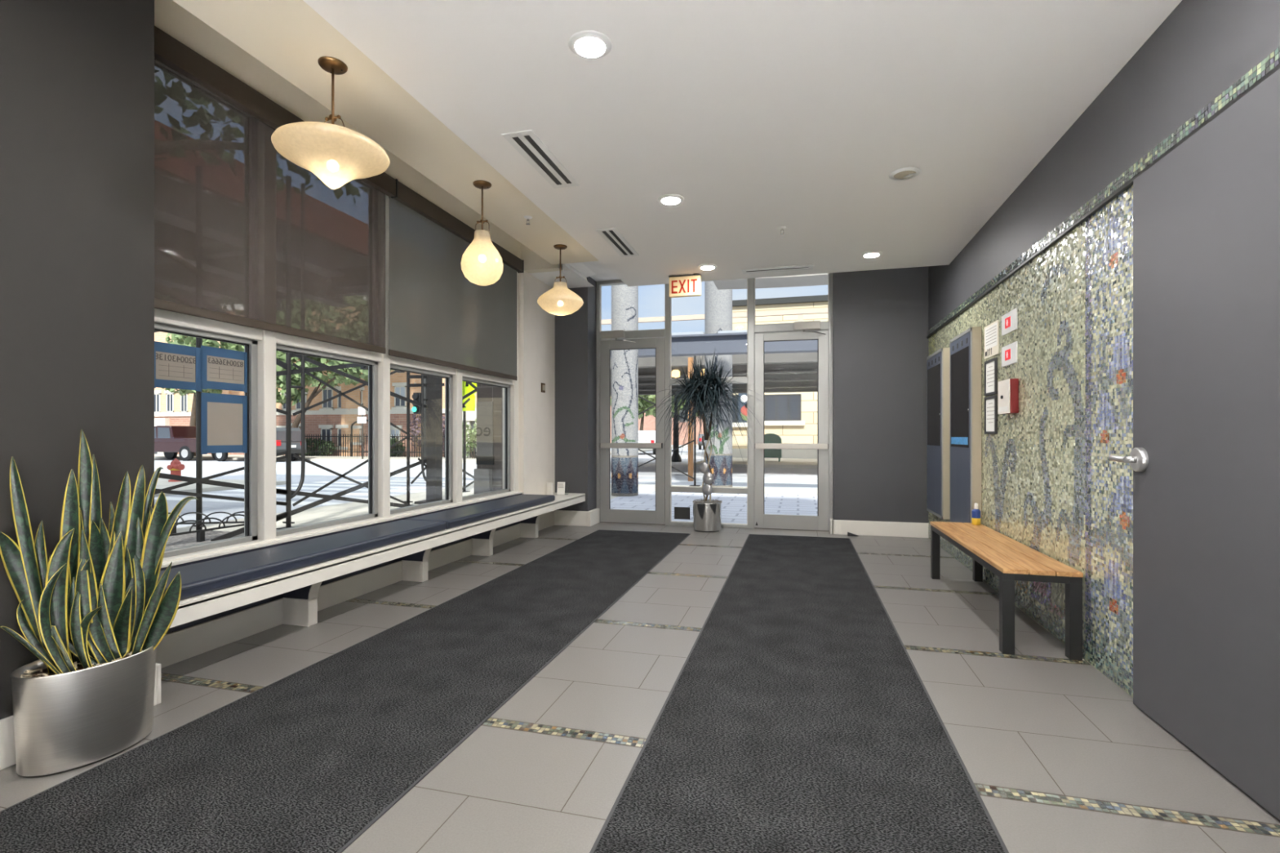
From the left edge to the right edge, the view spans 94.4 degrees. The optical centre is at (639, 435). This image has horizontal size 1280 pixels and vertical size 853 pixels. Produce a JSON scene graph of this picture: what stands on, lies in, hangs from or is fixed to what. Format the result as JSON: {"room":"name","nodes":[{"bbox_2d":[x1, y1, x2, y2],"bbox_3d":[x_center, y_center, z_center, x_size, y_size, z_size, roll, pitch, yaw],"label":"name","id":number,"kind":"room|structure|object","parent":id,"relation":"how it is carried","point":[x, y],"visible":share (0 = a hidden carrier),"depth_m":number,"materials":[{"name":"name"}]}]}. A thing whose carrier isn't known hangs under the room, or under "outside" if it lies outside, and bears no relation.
{"room":"lobby","nodes":[
{"label":"lobby","id":0,"kind":"room"},
{"bbox_2d":[0,0,154,719],"bbox_3d":[-3.345,-0.550,-0.454,0.670,3.700,6.600,0,0,15],"label":"wall","id":1,"kind":"structure","parent":0,"point":[77,77],"depth_m":2.34,"materials":[{"name":"grey paint"}]},
{"bbox_2d":[0,663,160,770],"bbox_3d":[-3.208,1.111,-0.481,0.428,0.178,6.618,0,0,15],"label":"baseboard","id":2,"kind":"structure","parent":1,"relation":"attached to","point":[7,748],"depth_m":2.15,"materials":[{"name":"white paint"}]},
{"bbox_2d":[154,195,522,568],"bbox_3d":[-2.075,-0.688,4.921,0.175,2.785,4.540,0,0,15],"label":"window","id":3,"kind":"structure","parent":1,"relation":"in","point":[261,346],"depth_m":4.28,"materials":[{"name":"white paint"}]},
{"bbox_2d":[154,341,201,391],"bbox_3d":[-2.556,-0.380,3.265,0.005,0.250,0.287,0,0,15],"label":"taped permit","id":4,"kind":"object","parent":3,"relation":"attached to","point":[178,366],"visible":1,"depth_m":3.27,"materials":[{"name":"paper"}]},
{"bbox_2d":[200,392,247,454],"bbox_3d":[-2.481,-0.072,3.546,0.005,0.355,0.299,0,0,15],"label":"taped permit","id":5,"kind":"object","parent":3,"relation":"attached to","point":[224,417],"visible":1,"depth_m":3.54,"materials":[{"name":"paper"}]},
{"bbox_2d":[200,345,247,392],"bbox_3d":[-2.480,-0.395,3.550,0.005,0.250,0.311,0,0,15],"label":"taped permit","id":6,"kind":"object","parent":3,"relation":"attached to","point":[223,369],"visible":1,"depth_m":3.53,"materials":[{"name":"paper"}]},
{"bbox_2d":[154,25,397,354],"bbox_3d":[-2.272,-1.366,3.775,0.075,1.422,2.121,0,0,15],"label":"roller blind","id":7,"kind":"object","parent":3,"relation":"attached to","point":[246,234],"visible":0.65,"depth_m":3.56,"materials":[{"name":"brown"}]},
{"bbox_2d":[388,180,524,380],"bbox_3d":[-1.707,-1.363,5.891,0.075,1.427,2.312,0,0,15],"label":"roller blind","id":8,"kind":"object","parent":3,"relation":"attached to","point":[437,316],"visible":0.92,"depth_m":5.50,"materials":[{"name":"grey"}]},
{"bbox_2d":[160,493,522,634],"bbox_3d":[-2.114,0.990,4.957,0.260,0.620,4.490,0,0,15],"label":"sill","id":9,"kind":"structure","parent":1,"relation":"attached to","point":[280,596],"depth_m":3.87,"materials":[{"name":"grey paint"}]},
{"bbox_2d":[155,523,520,668],"bbox_3d":[-1.856,1.117,5.385,0.018,0.165,5.410,0,0,15],"label":"baseboard","id":10,"kind":"structure","parent":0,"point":[176,646],"depth_m":3.70,"materials":[{"name":"white paint"}]},
{"bbox_2d":[154,0,562,273],"bbox_3d":[-1.873,-2.188,4.950,0.730,0.425,4.600,0,0,15],"label":"wall","id":11,"kind":"structure","parent":0,"point":[170,17],"depth_m":3.84,"materials":[{"name":"beige paint"}]},
{"bbox_2d":[476,383,502,491],"bbox_3d":[-1.721,-0.450,7.662,0.355,3.500,0.880,0,0,15],"label":"wall pier","id":12,"kind":"object","parent":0,"point":[485,393],"visible":0.14,"depth_m":7.22,"materials":[{"name":"tile"}]},
{"bbox_2d":[473,401,493,494],"bbox_3d":[-1.902,0.390,7.215,0.234,1.620,0.082,0,0,15],"label":"sign","id":13,"kind":"object","parent":12,"relation":"attached to","point":[482,477],"visible":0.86,"depth_m":7.23,"materials":[{"name":"grey"}]},
{"bbox_2d":[502,271,555,530],"bbox_3d":[-1.405,-0.350,7.578,0.280,3.300,0.940,0,0,15],"label":"wall","id":14,"kind":"structure","parent":0,"point":[536,326],"depth_m":7.42,"materials":[{"name":"white paint"}]},
{"bbox_2d":[528,261,620,288],"bbox_3d":[0.758,-2.140,6.654,4.936,0.320,2.650,0,0,15],"label":"ceiling","id":15,"kind":"structure","parent":0,"point":[575,274],"depth_m":7.54,"materials":[{"name":"white paint"}]},
{"bbox_2d":[555,276,595,511],"bbox_3d":[-0.975,-0.550,8.219,0.720,3.700,0.520,0,0,15],"label":"wall","id":16,"kind":"structure","parent":0,"point":[575,332],"depth_m":7.94,"materials":[{"name":"paint"}]},
{"bbox_2d":[554,508,599,526],"bbox_3d":[-0.857,1.100,8.079,0.520,0.200,0.370,0,0,15],"label":"baseboard","id":17,"kind":"structure","parent":16,"relation":"attached to","point":[562,517],"depth_m":7.92,"materials":[{"name":"white paint"}]},
{"bbox_2d":[595,272,832,532],"bbox_3d":[0.918,-0.480,7.848,3.130,3.360,0.100,0,0,15],"label":"door frame","id":18,"kind":"structure","parent":16,"relation":"in","point":[680,513],"depth_m":7.72,"materials":[{"name":"metal"}]},
{"bbox_2d":[600,329,665,524],"bbox_3d":[-0.121,-0.123,8.046,0.920,2.623,0.184,0,0,15],"label":"door","id":19,"kind":"structure","parent":18,"relation":"attached to","point":[657,516],"depth_m":8.08,"materials":[{"name":"metal"}]},
{"bbox_2d":[754,320,828,530],"bbox_3d":[1.913,-0.123,7.503,0.910,2.623,0.184,0,0,15],"label":"door","id":20,"kind":"structure","parent":18,"relation":"attached to","point":[820,522],"depth_m":7.48,"materials":[{"name":"metal"}]},
{"bbox_2d":[0,521,1279,852],"bbox_3d":[-0.457,1.259,1.855,5.040,0.121,12.550,0,0,15],"label":"floor","id":21,"kind":"structure","parent":0,"point":[1060,758],"depth_m":2.52,"materials":[{"name":"grey tile"}]},
{"bbox_2d":[0,429,198,777],"bbox_3d":[-2.082,0.582,2.290,0.305,1.217,0.529,0,0,32],"label":"snake plant","id":22,"kind":"object","parent":21,"relation":"on","point":[95,616],"visible":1,"depth_m":2.23,"materials":[{"name":"green plant"}]},
{"bbox_2d":[0,529,690,852],"bbox_3d":[-0.954,1.196,3.649,1.187,0.008,7.760,0,0,15],"label":"floor mat","id":23,"kind":"object","parent":21,"relation":"on","point":[308,760],"visible":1,"depth_m":2.35,"materials":[{"name":"grey carpet"}]},
{"bbox_2d":[169,493,585,628],"bbox_3d":[-1.643,0.982,5.328,0.450,0.436,5.410,0,0,15],"label":"window bench","id":24,"kind":"object","parent":21,"relation":"on","point":[300,588],"visible":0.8,"depth_m":3.77,"materials":[{"name":"white paint"}]},
{"bbox_2d":[157,520,445,599],"bbox_3d":[-2.056,0.728,3.795,0.431,0.071,2.215,0,0,15],"label":"bench cushion","id":25,"kind":"object","parent":24,"relation":"on","point":[208,576],"visible":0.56,"depth_m":3.46,"materials":[{"name":"blue fabric"}]},
{"bbox_2d":[404,493,555,528],"bbox_3d":[-1.482,0.728,5.946,0.431,0.071,2.213,0,0,15],"label":"bench cushion","id":26,"kind":"object","parent":24,"relation":"on","point":[458,517],"visible":0.79,"depth_m":5.62,"materials":[{"name":"blue fabric"}]},
{"bbox_2d":[546,482,552,494],"bbox_3d":[-1.166,0.684,7.659,0.100,0.160,0.012,0,0,42],"label":"block","id":27,"kind":"object","parent":24,"relation":"on","point":[549,485],"visible":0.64,"depth_m":7.65,"materials":[{"name":"white paper"}]},
{"bbox_2d":[556,482,564,494],"bbox_3d":[-1.005,0.683,7.740,0.148,0.161,0.090,0,0,1],"label":"stand","id":28,"kind":"object","parent":24,"relation":"on","point":[561,486],"visible":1,"depth_m":7.72,"materials":[{"name":"white paper"}]},
{"bbox_2d":[645,348,764,532],"bbox_3d":[0.788,0.036,7.540,1.463,2.327,1.344,0,0,-17],"label":"dracaena","id":29,"kind":"object","parent":21,"relation":"on","point":[707,514],"visible":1,"depth_m":7.44,"materials":[{"name":"green plant"}]},
{"bbox_2d":[692,500,721,532],"bbox_3d":[0.855,1.018,7.534,0.372,0.364,0.372,0,0,15],"label":"pot","id":30,"kind":"object","parent":21,"relation":"on","point":[707,514],"depth_m":7.38,"materials":[{"name":"silver metal"}]},
{"bbox_2d":[589,533,1008,852],"bbox_3d":[0.906,1.196,3.386,1.163,0.008,7.610,0,0,15],"label":"floor mat","id":31,"kind":"object","parent":21,"relation":"on","point":[798,717],"visible":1,"depth_m":2.32,"materials":[{"name":"grey carpet"}]},
{"bbox_2d":[929,521,1083,661],"bbox_3d":[2.412,0.964,4.092,0.382,0.473,1.860,0,0,15],"label":"slatted bench","id":32,"kind":"object","parent":21,"relation":"on","point":[1007,558],"visible":1,"depth_m":3.31,"materials":[{"name":"brown wood"}]},
{"bbox_2d":[971,502,980,524],"bbox_3d":[2.754,0.638,4.854,0.064,0.176,0.064,0,0,15],"label":"spray bottle","id":33,"kind":"object","parent":32,"relation":"on","point":[975,513],"visible":1,"depth_m":4.83,"materials":[{"name":"blue plastic"}]},
{"bbox_2d":[173,0,1182,286],"bbox_3d":[-0.187,-1.823,1.111,3.906,0.155,11.250,0,0,15],"label":"ceiling","id":34,"kind":"structure","parent":0,"point":[764,116],"depth_m":3.13,"materials":[{"name":"white paint"}]},
{"bbox_2d":[271,56,390,189],"bbox_3d":[-1.443,-1.453,2.785,0.494,0.584,0.494,0,0,15],"label":"pendant lamp","id":35,"kind":"object","parent":34,"relation":"hanging from","point":[338,155],"visible":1,"depth_m":2.69,"materials":[{"name":"beige glass"}]},
{"bbox_2d":[461,180,503,285],"bbox_3d":[-1.092,-1.396,4.103,0.284,0.698,0.284,0,0,15],"label":"pendant lamp","id":36,"kind":"object","parent":34,"relation":"hanging from","point":[482,264],"visible":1,"depth_m":4.02,"materials":[{"name":"beige glass"}]},
{"bbox_2d":[501,129,579,188],"bbox_3d":[-0.609,-1.742,3.769,0.190,0.006,0.770,0,0,15],"label":"ceiling vent","id":37,"kind":"object","parent":34,"relation":"in","point":[526,143],"visible":1,"depth_m":3.71,"materials":[{"name":"white plastic"}]},
{"bbox_2d":[537,244,583,315],"bbox_3d":[-0.732,-1.429,5.452,0.424,0.631,0.424,0,0,15],"label":"pendant lamp","id":38,"kind":"object","parent":34,"relation":"hanging from","point":[559,300],"visible":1,"depth_m":5.33,"materials":[{"name":"beige glass"}]},
{"bbox_2d":[568,30,612,58],"bbox_3d":[-0.222,-1.739,2.644,0.194,0.012,0.194,0,0,15],"label":"recessed light","id":39,"kind":"object","parent":34,"relation":"in","point":[591,43],"visible":1,"depth_m":2.63,"materials":[{"name":"white plastic"}]},
{"bbox_2d":[595,227,639,257],"bbox_3d":[-0.193,-1.742,5.359,0.175,0.006,0.787,0,0,15],"label":"ceiling vent","id":40,"kind":"object","parent":34,"relation":"in","point":[612,236],"visible":1,"depth_m":5.31,"materials":[{"name":"white plastic"}]},
{"bbox_2d":[657,194,684,204],"bbox_3d":[0.228,-1.739,4.370,0.194,0.012,0.194,0,0,15],"label":"recessed light","id":41,"kind":"object","parent":34,"relation":"in","point":[669,199],"visible":1,"depth_m":4.35,"materials":[{"name":"white plastic"}]},
{"bbox_2d":[668,273,701,297],"bbox_3d":[0.487,-1.629,6.421,0.349,0.233,0.070,0,0,15],"label":"exit sign","id":42,"kind":"object","parent":34,"relation":"hanging from","point":[689,285],"visible":1,"depth_m":6.39,"materials":[{"name":"beige plastic"}]},
{"bbox_2d":[697,264,716,270],"bbox_3d":[0.697,-1.739,6.116,0.194,0.012,0.194,0,0,15],"label":"recessed light","id":43,"kind":"object","parent":34,"relation":"in","point":[706,267],"visible":1,"depth_m":6.09,"materials":[{"name":"white plastic"}]},
{"bbox_2d":[742,264,813,274],"bbox_3d":[1.436,-1.742,6.199,0.720,0.006,0.170,0,0,15],"label":"ceiling vent","id":44,"kind":"object","parent":34,"relation":"in","point":[806,267],"visible":1,"depth_m":6.20,"materials":[{"name":"white plastic"}]},
{"bbox_2d":[860,251,882,257],"bbox_3d":[2.223,-1.739,5.690,0.194,0.012,0.194,0,0,15],"label":"recessed light","id":45,"kind":"object","parent":34,"relation":"in","point":[870,254],"visible":1,"depth_m":5.66,"materials":[{"name":"white plastic"}]},
{"bbox_2d":[888,167,920,180],"bbox_3d":[1.761,-1.731,3.942,0.196,0.027,0.196,0,0,15],"label":"recessed light","id":46,"kind":"object","parent":34,"relation":"in","point":[905,172],"visible":1,"depth_m":3.91,"materials":[{"name":"white plastic"}]},
{"bbox_2d":[832,266,928,523],"bbox_3d":[2.926,-0.550,7.275,1.066,3.700,0.334,0,0,15],"label":"wall","id":47,"kind":"structure","parent":0,"point":[881,317],"depth_m":7.11,"materials":[{"name":"paint"}]},
{"bbox_2d":[830,518,928,537],"bbox_3d":[2.883,1.113,7.183,1.099,0.175,0.174,0,0,15],"label":"baseboard","id":48,"kind":"structure","parent":47,"relation":"attached to","point":[915,530],"depth_m":7.09,"materials":[{"name":"white paint"}]},
{"bbox_2d":[928,0,1279,697],"bbox_3d":[1.949,-0.550,1.214,0.178,3.700,12.550,0,0,15],"label":"wall","id":49,"kind":"structure","parent":0,"point":[1051,486],"depth_m":3.17,"materials":[{"name":"paint"}]},
{"bbox_2d":[926,347,950,519],"bbox_3d":[3.173,-0.025,6.326,0.095,1.730,0.740,0,0,15],"label":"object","id":50,"kind":"object","parent":49,"relation":"attached to","point":[938,363],"visible":0.97,"depth_m":6.11,"materials":[{"name":"beige"}]},
{"bbox_2d":[950,326,981,524],"bbox_3d":[2.903,-0.037,5.314,0.095,1.755,0.725,0,0,15],"label":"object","id":51,"kind":"object","parent":49,"relation":"attached to","point":[966,347],"visible":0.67,"depth_m":5.13,"materials":[{"name":"beige"}]},
{"bbox_2d":[984,395,997,434],"bbox_3d":[2.778,-0.166,4.694,0.017,0.299,0.277,0,0,15],"label":"framed notice","id":52,"kind":"object","parent":49,"relation":"attached to","point":[991,402],"visible":1,"depth_m":4.67,"materials":[{"name":"grey paper"}]},
{"bbox_2d":[984,357,997,395],"bbox_3d":[2.778,-0.465,4.694,0.017,0.280,0.277,0,0,15],"label":"framed notice","id":53,"kind":"object","parent":49,"relation":"attached to","point":[990,366],"visible":1,"depth_m":4.67,"materials":[{"name":"grey paper"}]},
{"bbox_2d":[984,319,999,359],"bbox_3d":[2.783,-0.760,4.696,0.007,0.260,0.350,0,0,15],"label":"notice","id":54,"kind":"object","parent":49,"relation":"attached to","point":[991,331],"visible":1,"depth_m":4.67,"materials":[{"name":"white paper"}]},
{"bbox_2d":[998,378,1018,413],"bbox_3d":[2.631,-0.280,4.245,0.069,0.240,0.240,0,0,15],"label":"box","id":55,"kind":"object","parent":49,"relation":"attached to","point":[1008,389],"visible":1,"depth_m":4.15,"materials":[{"name":"red"}]},
{"bbox_2d":[1001,307,1017,336],"bbox_3d":[2.670,-0.822,4.287,0.014,0.150,0.310,0,0,15],"label":"sign","id":56,"kind":"object","parent":49,"relation":"attached to","point":[1010,320],"visible":1,"depth_m":4.25,"materials":[{"name":"white plastic"}]},
{"bbox_2d":[1001,341,1017,367],"bbox_3d":[2.670,-0.588,4.287,0.014,0.150,0.310,0,0,15],"label":"sign","id":57,"kind":"object","parent":49,"relation":"attached to","point":[1010,352],"visible":1,"depth_m":4.25,"materials":[{"name":"white plastic"}]},
{"bbox_2d":[926,45,1279,337],"bbox_3d":[1.812,-1.192,1.074,0.024,0.080,12.210,0,0,15],"label":"trim","id":58,"kind":"structure","parent":49,"relation":"attached to","point":[1270,64],"depth_m":2.69,"materials":[{"name":"multicoloured tile"}]},
{"bbox_2d":[1108,68,1279,820],"bbox_3d":[1.934,0.033,1.736,0.129,2.335,1.952,0,0,15],"label":"door","id":59,"kind":"structure","parent":49,"relation":"in","point":[1204,458],"depth_m":2.13,"materials":[{"name":"paint"}]},
{"label":"outside","id":60,"kind":"structure","parent":0,"visible":0},
{"bbox_2d":[601,307,827,395],"bbox_3d":[20.404,-2.790,18.803,50.540,1.740,12.150,0,0,15],"label":"building","id":61,"kind":"structure","parent":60,"point":[789,372],"depth_m":19.69,"materials":[{"name":"metal"}]},
{"bbox_2d":[671,368,704,377],"bbox_3d":[-0.826,-2.050,20.091,6.330,0.260,0.273,0,0,15],"label":"hanging lamp","id":62,"kind":"object","parent":61,"relation":"attached to","point":[675,373],"depth_m":19.44,"materials":[{"name":"yellow"}]},
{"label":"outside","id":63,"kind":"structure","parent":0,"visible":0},
{"bbox_2d":[610,273,827,358],"bbox_3d":[2.992,-2.430,11.222,18.000,1.460,5.068,0,0,15],"label":"entrance canopy","id":64,"kind":"object","parent":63,"point":[725,342],"visible":0.09,"depth_m":12.10,"materials":[{"name":"grey"}]},
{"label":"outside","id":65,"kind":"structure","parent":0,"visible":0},
{"bbox_2d":[176,484,817,533],"bbox_3d":[10.973,1.268,-1.736,37.900,0.113,26.300,0,0,15],"label":"pavement","id":66,"kind":"structure","parent":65,"point":[318,514],"depth_m":9.84,"materials":[{"name":"concrete"}]},
{"bbox_2d":[164,530,244,550],"bbox_3d":[-5.015,1.206,6.227,1.700,0.016,2.250,0,0,15],"label":"gravel bed","id":67,"kind":"object","parent":66,"relation":"on","point":[186,540],"visible":0.02,"depth_m":6.88,"materials":[{"name":"grey gravel"}]},
{"bbox_2d":[168,511,244,542],"bbox_3d":[-5.682,1.074,6.752,1.596,0.276,1.835,0,0,15],"label":"tree guard","id":68,"kind":"object","parent":66,"relation":"on","point":[200,533],"visible":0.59,"depth_m":6.96,"materials":[{"name":"black metal"}]},
{"bbox_2d":[154,330,476,541],"bbox_3d":[-4.677,-1.065,9.143,1.050,4.669,6.847,0,0,15],"label":"metal railing","id":69,"kind":"object","parent":66,"relation":"on","point":[198,480],"visible":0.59,"depth_m":7.97,"materials":[{"name":"black metal"}]},
{"bbox_2d":[414,375,443,504],"bbox_3d":[-13.312,-1.465,-6.024,10.380,5.370,41.500,0,0,15],"label":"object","id":70,"kind":"structure","parent":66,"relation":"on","point":[434,384],"depth_m":10.64,"materials":[{"name":"metal"}]},
{"bbox_2d":[462,381,476,492],"bbox_3d":[-3.719,-0.394,12.832,1.018,3.212,0.180,0,0,15],"label":"crossing sign","id":71,"kind":"object","parent":66,"relation":"on","point":[468,403],"visible":0.27,"depth_m":12.83,"materials":[{"name":"yellow metal"}]},
{"bbox_2d":[638,355,700,486],"bbox_3d":[0.403,-0.444,15.132,2.694,3.312,0.316,0,0,38],"label":"scaffold","id":72,"kind":"object","parent":66,"relation":"on","point":[695,357],"visible":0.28,"depth_m":14.42,"materials":[{"name":"black metal"}]},
{"bbox_2d":[704,280,732,487],"bbox_3d":[1.861,-1.595,14.044,0.652,5.610,0.651,0,0,15],"label":"column","id":73,"kind":"structure","parent":66,"relation":"on","point":[717,303],"depth_m":13.75,"materials":[{"name":"white paint"}]},
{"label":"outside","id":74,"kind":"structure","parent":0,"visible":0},
{"bbox_2d":[154,444,817,497],"bbox_3d":[-7.665,1.262,68.281,130.000,0.125,112.000,0,0,15],"label":"pavement","id":75,"kind":"structure","parent":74,"point":[162,483],"depth_m":27.76,"materials":[{"name":"concrete"}]},
{"bbox_2d":[166,457,184,481],"bbox_3d":[-12.553,0.917,16.033,0.400,0.625,0.366,0,0,15],"label":"fire hydrant","id":76,"kind":"object","parent":75,"relation":"on","point":[175,467],"visible":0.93,"depth_m":15.96,"materials":[{"name":"red metal"}]},
{"bbox_2d":[161,333,242,456],"bbox_3d":[-25.610,-2.986,34.741,6.483,8.390,3.500,0,0,15],"label":"tree","id":77,"kind":"object","parent":75,"relation":"on","point":[180,340],"visible":0.08,"depth_m":34.07,"materials":[{"name":"green plant"}]},
{"bbox_2d":[154,331,476,457],"bbox_3d":[-34.089,-3.600,47.202,59.800,9.800,14.350,0,0,15],"label":"brick building","id":78,"kind":"structure","parent":75,"relation":"on","point":[335,416],"depth_m":35.87,"materials":[{"name":"red brick"}]},
{"bbox_2d":[391,430,399,435],"bbox_3d":[-14.359,-0.173,34.777,0.550,0.374,0.015,0,0,15],"label":"window blind","id":79,"kind":"object","parent":78,"relation":"hanging from","point":[393,432],"depth_m":34.76,"materials":[{"name":"grey"}]},
{"bbox_2d":[395,386,404,396],"bbox_3d":[-14.059,-2.559,34.758,0.660,0.622,0.015,0,0,15],"label":"window blind","id":80,"kind":"object","parent":78,"relation":"hanging from","point":[399,390],"depth_m":34.74,"materials":[{"name":"grey"}]},
{"bbox_2d":[237,344,395,427],"bbox_3d":[-16.704,-3.513,32.425,11.714,9.467,4.792,0,0,13],"label":"tree","id":81,"kind":"object","parent":75,"relation":"on","point":[355,371],"visible":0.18,"depth_m":32.37,"materials":[{"name":"green plant"}]},
{"bbox_2d":[299,438,336,456],"bbox_3d":[-19.670,0.718,35.608,3.513,1.257,0.638,0,0,15],"label":"shrub","id":82,"kind":"object","parent":75,"relation":"on","point":[326,442],"visible":0.48,"depth_m":35.38,"materials":[{"name":"green plant"}]},
{"bbox_2d":[357,403,366,458],"bbox_3d":[-14.519,-0.200,30.974,0.540,3.000,0.095,0,0,15],"label":"sign","id":83,"kind":"object","parent":75,"relation":"on","point":[362,411],"visible":0.94,"depth_m":30.95,"materials":[{"name":"grey metal"}]},
{"bbox_2d":[283,419,476,457],"bbox_3d":[-13.350,0.125,33.574,17.900,2.150,0.100,0,0,15],"label":"iron fence","id":84,"kind":"object","parent":75,"relation":"on","point":[355,422],"visible":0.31,"depth_m":34.46,"materials":[{"name":"black metal"}]},
{"bbox_2d":[390,437,406,457],"bbox_3d":[-14.383,0.711,34.210,1.952,1.221,0.647,0,0,15],"label":"shrub","id":85,"kind":"object","parent":75,"relation":"on","point":[393,437],"visible":0.3,"depth_m":34.00,"materials":[{"name":"green plant"}]},
{"bbox_2d":[409,413,444,451],"bbox_3d":[-11.684,-0.160,33.468,3.485,2.772,0.670,0,0,15],"label":"shrub","id":86,"kind":"object","parent":75,"relation":"on","point":[415,422],"visible":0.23,"depth_m":33.64,"materials":[{"name":"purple plant"}]},
{"bbox_2d":[462,417,476,458],"bbox_3d":[-8.413,-0.126,31.505,3.883,2.708,1.182,0,0,15],"label":"shrub","id":87,"kind":"object","parent":75,"relation":"on","point":[472,437],"visible":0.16,"depth_m":31.63,"materials":[{"name":"green plant"}]},
{"bbox_2d":[610,396,703,444],"bbox_3d":[4.032,-3.500,91.966,20.800,9.600,10.200,0,0,15],"label":"building","id":88,"kind":"structure","parent":75,"relation":"on","point":[648,421],"depth_m":86.67,"materials":[{"name":"red brick"}]},
{"bbox_2d":[764,433,782,462],"bbox_3d":[6.187,0.540,28.053,1.000,1.320,0.800,0,0,15],"label":"bin","id":89,"kind":"object","parent":75,"relation":"on","point":[768,437],"visible":0.59,"depth_m":27.65,"materials":[{"name":"green plastic"}]},
{"bbox_2d":[732,294,827,458],"bbox_3d":[27.818,-3.080,35.429,44.500,8.760,17.200,0,0,15],"label":"building","id":90,"kind":"structure","parent":75,"relation":"on","point":[792,416],"depth_m":31.98,"materials":[{"name":"brick"}]},
{"bbox_2d":[737,393,746,422],"bbox_3d":[5.936,-1.550,32.429,1.100,1.750,0.072,0,0,15],"label":"poster","id":91,"kind":"object","parent":90,"relation":"attached to","point":[741,395],"visible":0.27,"depth_m":32.49,"materials":[{"name":"blue paper"}]},
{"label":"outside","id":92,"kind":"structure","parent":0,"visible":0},
{"bbox_2d":[610,490,817,524],"bbox_3d":[15.474,1.266,6.508,33.450,0.117,4.650,0,0,15],"label":"pavers","id":93,"kind":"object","parent":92,"point":[734,506],"visible":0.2,"depth_m":10.52,"materials":[{"name":"concrete"}]},
{"bbox_2d":[611,284,638,496],"bbox_3d":[-0.310,-1.595,12.109,0.551,5.610,0.551,0,0,-7],"label":"column","id":94,"kind":"structure","parent":93,"relation":"on","point":[624,299],"depth_m":11.87,"materials":[{"name":"white paint"}]},
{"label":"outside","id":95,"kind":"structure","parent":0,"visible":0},
{"bbox_2d":[154,444,817,528],"bbox_3d":[18.036,1.560,67.636,320.000,0.480,260.000,0,0,15],"label":"road","id":96,"kind":"structure","parent":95,"point":[647,471],"depth_m":20.22,"materials":[{"name":"grey asphalt"}]},
{"bbox_2d":[154,425,215,461],"bbox_3d":[-25.463,0.380,32.664,5.660,1.880,2.014,0,0,15],"label":"pickup truck","id":97,"kind":"object","parent":96,"relation":"on","point":[169,440],"visible":0.48,"depth_m":31.62,"materials":[{"name":"red paint"}]},
{"bbox_2d":[213,427,306,461],"bbox_3d":[-20.103,0.445,31.130,4.850,1.750,1.964,0,0,20],"label":"utility vehicle","id":98,"kind":"object","parent":96,"relation":"on","point":[280,432],"visible":0.21,"depth_m":30.56,"materials":[{"name":"grey paint"}]},
{"bbox_2d":[275,440,301,445],"bbox_3d":[-17.902,0.350,30.350,0.100,0.280,1.640,0,0,20],"label":"tail light","id":99,"kind":"object","parent":98,"relation":"attached to","point":[278,442],"depth_m":30.19,"materials":[{"name":"red plastic"}]},
{"bbox_2d":[423,374,426,463],"bbox_3d":[-12.016,-1.550,28.664,3.812,5.700,0.220,0,0,15],"label":"signal pole","id":100,"kind":"object","parent":96,"relation":"on","point":[424,380],"visible":0.11,"depth_m":28.12,"materials":[{"name":"grey metal"}]},
{"bbox_2d":[412,392,421,413],"bbox_3d":[-10.522,-1.550,27.994,0.360,1.000,0.465,0,0,15],"label":"traffic signal","id":101,"kind":"object","parent":100,"relation":"attached to","point":[416,397],"visible":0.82,"depth_m":27.89,"materials":[{"name":"black metal"}]},
{"bbox_2d":[154,466,817,506],"bbox_3d":[-6.010,1.319,16.273,60.000,0.004,9.750,0,0,15],"label":"road marking","id":102,"kind":"object","parent":96,"relation":"on","point":[302,503],"visible":0.33,"depth_m":14.85,"materials":[{"name":"white paint"}]},
{"bbox_2d":[610,395,655,430],"bbox_3d":[-0.332,-4.886,60.122,10.934,12.213,6.610,0,0,15],"label":"tree","id":103,"kind":"object","parent":96,"relation":"on","point":[643,404],"visible":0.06,"depth_m":58.60,"materials":[{"name":"green plant"}]},
{"bbox_2d":[638,430,655,454],"bbox_3d":[0.193,0.470,43.411,1.964,1.700,4.750,0,0,1],"label":"utility vehicle","id":104,"kind":"object","parent":96,"relation":"on","point":[644,436],"visible":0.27,"depth_m":41.15,"materials":[{"name":"white paint"}]},
{"bbox_2d":[643,395,698,421],"bbox_3d":[2.539,-2.323,44.835,5.226,7.063,3.516,0,0,15],"label":"tree","id":105,"kind":"object","parent":96,"relation":"on","point":[651,397],"visible":0.02,"depth_m":44.12,"materials":[{"name":"green plant"}]},
{"bbox_2d":[671,395,686,462],"bbox_3d":[1.805,-1.300,30.153,1.150,5.200,0.585,0,0,15],"label":"lamp post","id":106,"kind":"object","parent":96,"relation":"on","point":[675,455],"visible":0.5,"depth_m":30.01,"materials":[{"name":"grey paint"}]},
{"bbox_2d":[688,357,693,481],"bbox_3d":[1.359,-0.445,15.886,0.150,3.310,0.150,0,0,15],"label":"post","id":107,"kind":"object","parent":96,"relation":"on","point":[690,359],"visible":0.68,"depth_m":15.81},
{"bbox_2d":[697,434,703,449],"bbox_3d":[6.923,0.570,58.175,1.864,1.500,4.550,0,0,15],"label":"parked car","id":108,"kind":"object","parent":96,"relation":"on","point":[700,438],"visible":0.17,"depth_m":56.26,"materials":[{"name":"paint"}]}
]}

